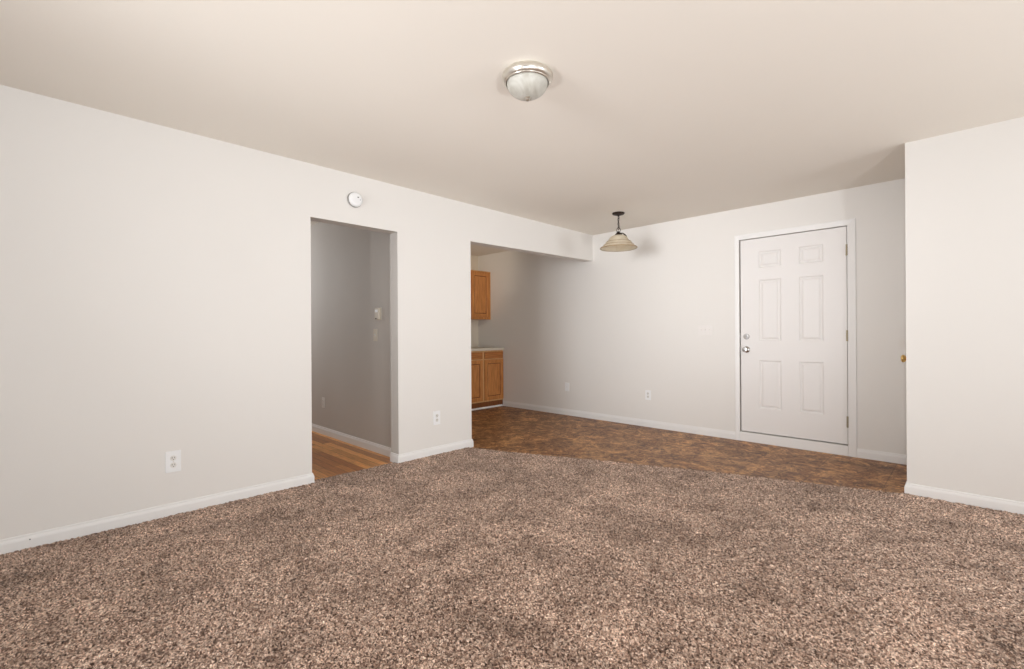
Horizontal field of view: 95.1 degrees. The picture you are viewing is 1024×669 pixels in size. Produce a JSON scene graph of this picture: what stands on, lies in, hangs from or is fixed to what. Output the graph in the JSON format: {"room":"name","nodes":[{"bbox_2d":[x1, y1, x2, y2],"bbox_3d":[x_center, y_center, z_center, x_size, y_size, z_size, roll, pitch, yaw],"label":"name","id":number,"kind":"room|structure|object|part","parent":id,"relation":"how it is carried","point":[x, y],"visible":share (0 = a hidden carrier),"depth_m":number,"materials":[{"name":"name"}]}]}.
{"room":"empty living room","nodes":[
{"label":"empty living room","id":0,"kind":"room"},
{"bbox_2d":[0,85,592,539],"bbox_3d":[-2.396,-0.078,2.771,0.123,2.440,9.800,0,0,44],"label":"wall","id":1,"kind":"structure","parent":0,"point":[155,280],"depth_m":2.96,"materials":[{"name":"paint"}]},
{"bbox_2d":[0,473,313,554],"bbox_3d":[-3.642,1.108,1.470,0.117,0.082,5.987,0,0,44],"label":"baseboard","id":2,"kind":"structure","parent":1,"relation":"attached to","point":[7,545],"depth_m":2.82,"materials":[{"name":"paint"}]},
{"bbox_2d":[165,450,180,472],"bbox_3d":[-2.129,0.798,2.943,0.009,0.132,0.080,0,0,44],"label":"wall outlet","id":3,"kind":"object","parent":1,"relation":"attached to","point":[172,458],"visible":1,"depth_m":2.94,"materials":[{"name":"white plastic"}]},
{"bbox_2d":[347,192,362,207],"bbox_3d":[-1.271,-1.097,3.803,0.046,0.124,0.124,0,0,44],"label":"smoke detector","id":4,"kind":"object","parent":1,"relation":"attached to","point":[354,199],"visible":1,"depth_m":3.78,"materials":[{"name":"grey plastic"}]},
{"bbox_2d":[390,439,473,462],"bbox_3d":[-0.739,1.091,4.444,0.136,0.082,0.866,0,0,44],"label":"baseboard","id":5,"kind":"structure","parent":1,"relation":"attached to","point":[397,458],"depth_m":4.33,"materials":[{"name":"paint"}]},
{"bbox_2d":[433,411,439,424],"bbox_3d":[-0.705,0.782,4.395,0.009,0.128,0.078,0,0,44],"label":"wall outlet","id":6,"kind":"object","parent":1,"relation":"attached to","point":[436,414],"visible":1,"depth_m":4.39,"materials":[{"name":"white plastic"}]},
{"bbox_2d":[311,222,390,447],"bbox_3d":[-2.235,-0.079,5.513,3.488,2.440,0.120,0,0,44],"label":"wall","id":7,"kind":"structure","parent":0,"point":[350,267],"depth_m":4.89,"materials":[{"name":"paint"}]},
{"bbox_2d":[322,397,324,407],"bbox_3d":[-2.157,0.779,5.351,0.074,0.120,0.009,0,0,44],"label":"wall outlet","id":8,"kind":"object","parent":7,"relation":"attached to","point":[323,398],"visible":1,"depth_m":5.34,"materials":[{"name":"white plastic"}]},
{"bbox_2d":[312,424,390,456],"bbox_3d":[-2.275,1.100,5.465,3.488,0.082,0.013,0,0,44],"label":"baseboard","id":9,"kind":"structure","parent":7,"relation":"attached to","point":[368,445],"depth_m":4.83,"materials":[{"name":"paint"}]},
{"bbox_2d":[373,329,376,340],"bbox_3d":[-1.327,0.006,4.524,0.070,0.116,0.021,0,0,44],"label":"light switch","id":10,"kind":"object","parent":7,"relation":"attached to","point":[374,330],"visible":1,"depth_m":4.52,"materials":[{"name":"beige plastic"}]},
{"bbox_2d":[375,307,381,319],"bbox_3d":[-1.285,-0.198,4.468,0.084,0.120,0.040,0,0,44],"label":"thermostat","id":11,"kind":"object","parent":7,"relation":"attached to","point":[377,310],"visible":1,"depth_m":4.45,"materials":[{"name":"beige plastic"}]},
{"bbox_2d":[312,431,392,479],"bbox_3d":[-2.695,1.169,4.984,3.561,0.050,1.530,0,0,44],"label":"floor","id":12,"kind":"structure","parent":0,"point":[331,456],"depth_m":4.32,"materials":[{"name":"orange wood"}]},
{"bbox_2d":[471,255,477,346],"bbox_3d":[-1.569,-0.083,6.883,0.100,2.440,2.770,0,0,44],"label":"wall","id":13,"kind":"structure","parent":0,"point":[474,259],"depth_m":7.78,"materials":[{"name":"paint"}]},
{"bbox_2d":[471,270,490,319],"bbox_3d":[-0.602,-0.629,7.574,0.318,0.771,0.424,0,0,44],"label":"upper cabinet","id":14,"kind":"object","parent":13,"relation":"attached to","point":[480,280],"visible":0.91,"depth_m":7.46,"materials":[{"name":"brown wood"}]},
{"bbox_3d":[-0.503,-0.634,7.459,0.012,0.582,0.236,0,0,44],"label":"raised panel","id":15,"kind":"part","parent":14,"relation":"part of","materials":[{"name":"brown wood"}]},
{"bbox_2d":[0,0,1023,255],"bbox_3d":[-1.369,-1.354,1.826,10.100,0.100,9.900,0,0,44],"label":"ceiling","id":16,"kind":"structure","parent":0,"point":[650,111],"depth_m":2.45,"materials":[{"name":"paint"}]},
{"bbox_2d":[502,60,552,101],"bbox_3d":[0.077,-1.241,2.349,0.254,0.143,0.254,0,0,44],"label":"flush ceiling light","id":17,"kind":"object","parent":16,"relation":"attached to","point":[527,80],"visible":1,"depth_m":2.28,"materials":[{"name":"white glass"}]},
{"bbox_2d":[600,211,636,251],"bbox_3d":[1.156,-1.126,5.083,0.399,0.386,0.399,0,0,44],"label":"pendant light","id":18,"kind":"object","parent":16,"relation":"hanging from","point":[618,242],"visible":1,"depth_m":5.05,"materials":[{"name":"beige glass"}]},
{"bbox_3d":[1.156,-1.007,5.083,0.394,0.142,0.394,0,0,44],"label":"lamp shade","id":19,"kind":"part","parent":18,"relation":"part of","materials":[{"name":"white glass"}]},
{"bbox_2d":[471,406,906,492],"bbox_3d":[0.500,1.150,4.931,5.776,0.050,2.870,0,0,44],"label":"floor","id":20,"kind":"structure","parent":0,"point":[501,428],"depth_m":4.54,"materials":[{"name":"tile"}]},
{"bbox_2d":[471,351,482,408],"bbox_3d":[-0.789,0.692,7.170,0.604,0.882,0.426,0,0,44],"label":"base cabinet","id":21,"kind":"object","parent":20,"relation":"on","point":[476,356],"visible":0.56,"depth_m":7.02,"materials":[{"name":"brown wood"}]},
{"bbox_3d":[-0.581,0.699,6.962,0.012,0.488,0.254,0,0,44],"label":"raised panel","id":22,"kind":"part","parent":21,"relation":"part of","materials":[{"name":"brown wood"}]},
{"bbox_3d":[-0.585,0.321,6.963,0.018,0.104,0.386,0,0,44],"label":"drawer","id":23,"kind":"part","parent":21,"relation":"part of","materials":[{"name":"brown wood"}]},
{"bbox_2d":[471,347,503,350],"bbox_3d":[-0.639,0.230,7.314,0.619,0.037,0.853,0,0,44],"label":"countertop","id":24,"kind":"structure","parent":21,"relation":"on","point":[472,348],"depth_m":7.17,"materials":[{"name":"beige laminate"}]},
{"bbox_2d":[471,404,502,410],"bbox_3d":[-0.444,1.119,7.122,0.014,0.024,0.836,0,0,44],"label":"trim","id":25,"kind":"structure","parent":20,"relation":"on","point":[500,404],"depth_m":7.17,"materials":[{"name":"paint"}]},
{"bbox_2d":[483,350,502,406],"bbox_3d":[-0.491,0.690,7.473,0.604,0.882,0.423,0,0,44],"label":"base cabinet","id":26,"kind":"object","parent":20,"relation":"on","point":[492,360],"visible":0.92,"depth_m":7.25,"materials":[{"name":"brown wood"}]},
{"bbox_3d":[-0.282,0.320,7.272,0.018,0.104,0.388,0,0,44],"label":"drawer","id":27,"kind":"part","parent":26,"relation":"part of","materials":[{"name":"brown wood"}]},
{"bbox_3d":[-0.278,0.698,7.271,0.012,0.488,0.256,0,0,44],"label":"raised panel","id":28,"kind":"part","parent":26,"relation":"part of","materials":[{"name":"brown wood"}]},
{"bbox_2d":[478,178,906,454],"bbox_3d":[1.466,-0.101,5.930,5.766,2.440,0.120,0,0,44],"label":"wall","id":29,"kind":"structure","parent":0,"point":[615,327],"depth_m":5.44,"materials":[{"name":"paint"}]},
{"bbox_2d":[565,383,568,390],"bbox_3d":[0.767,0.731,6.529,0.072,0.116,0.011,0,0,44],"label":"wall outlet","id":30,"kind":"object","parent":29,"relation":"attached to","point":[566,384],"visible":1,"depth_m":6.53,"materials":[{"name":"white plastic"}]},
{"bbox_2d":[503,401,734,439],"bbox_3d":[1.115,1.080,6.188,3.515,0.082,0.013,0,0,44],"label":"baseboard","id":31,"kind":"structure","parent":29,"relation":"attached to","point":[612,418],"depth_m":5.83,"materials":[{"name":"paint"}]},
{"bbox_2d":[645,390,650,399],"bbox_3d":[1.647,0.733,5.667,0.072,0.116,0.009,0,0,44],"label":"wall outlet","id":32,"kind":"object","parent":29,"relation":"attached to","point":[647,392],"visible":1,"depth_m":5.66,"materials":[{"name":"white plastic"}]},
{"bbox_2d":[740,432,847,455],"bbox_3d":[2.735,1.066,4.599,0.935,0.092,0.012,0,0,44],"label":"trim","id":33,"kind":"structure","parent":29,"relation":"attached to","point":[836,449],"depth_m":4.56,"materials":[{"name":"paint"}]},
{"bbox_2d":[740,227,848,443],"bbox_3d":[2.734,0.012,4.605,0.956,2.032,0.129,0,0,44],"label":"door","id":34,"kind":"structure","parent":29,"relation":"in","point":[794,334],"depth_m":4.57,"materials":[{"name":"paint"}]},
{"bbox_3d":[2.427,0.157,4.865,0.066,0.066,0.069,0,0,44],"label":"knob","id":35,"kind":"part","parent":34,"relation":"part of","materials":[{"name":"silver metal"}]},
{"bbox_2d":[734,218,856,457],"bbox_3d":[2.735,0.033,4.590,1.044,2.158,0.017,0,0,44],"label":"trim","id":36,"kind":"structure","parent":29,"relation":"attached to","point":[850,223],"depth_m":4.26,"materials":[{"name":"paint"}]},
{"bbox_2d":[857,448,906,464],"bbox_3d":[3.264,1.068,4.080,0.418,0.082,0.013,0,0,44],"label":"baseboard","id":37,"kind":"structure","parent":29,"relation":"attached to","point":[861,453],"depth_m":4.10,"materials":[{"name":"paint"}]},
{"bbox_2d":[905,117,1023,501],"bbox_3d":[3.888,-0.115,2.195,3.124,2.440,0.110,0,0,44],"label":"wall","id":38,"kind":"structure","parent":0,"point":[964,189],"depth_m":3.04,"materials":[{"name":"paint"}]},
{"bbox_2d":[904,481,1023,514],"bbox_3d":[3.869,1.064,2.249,3.036,0.082,0.178,0,0,44],"label":"baseboard","id":39,"kind":"structure","parent":38,"relation":"attached to","point":[952,496],"depth_m":3.04,"materials":[{"name":"paint"}]},
{"bbox_3d":[3.150,-0.111,3.595,0.110,2.440,0.855,0,0,44],"label":"wall","id":40,"kind":"structure","parent":0,"visible":0},
{"bbox_2d":[900,355,905,361],"bbox_3d":[3.089,0.094,3.610,0.095,2.008,0.670,0,0,44],"label":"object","id":41,"kind":"structure","parent":40,"relation":"in","point":[903,357],"depth_m":3.40,"materials":[{"name":"metal"}]},
{"bbox_3d":[-0.403,1.159,0.181,6.439,0.053,8.885,0,0,44],"label":"floor","id":42,"kind":"structure","parent":0,"visible":0},
{"bbox_2d":[0,447,1023,668],"bbox_3d":[0.402,1.116,2.083,4.935,0.016,4.935,0,0,44],"label":"floor","id":43,"kind":"structure","parent":42,"relation":"on","point":[465,558],"depth_m":2.15,"materials":[{"name":"brown carpet"}]}
]}

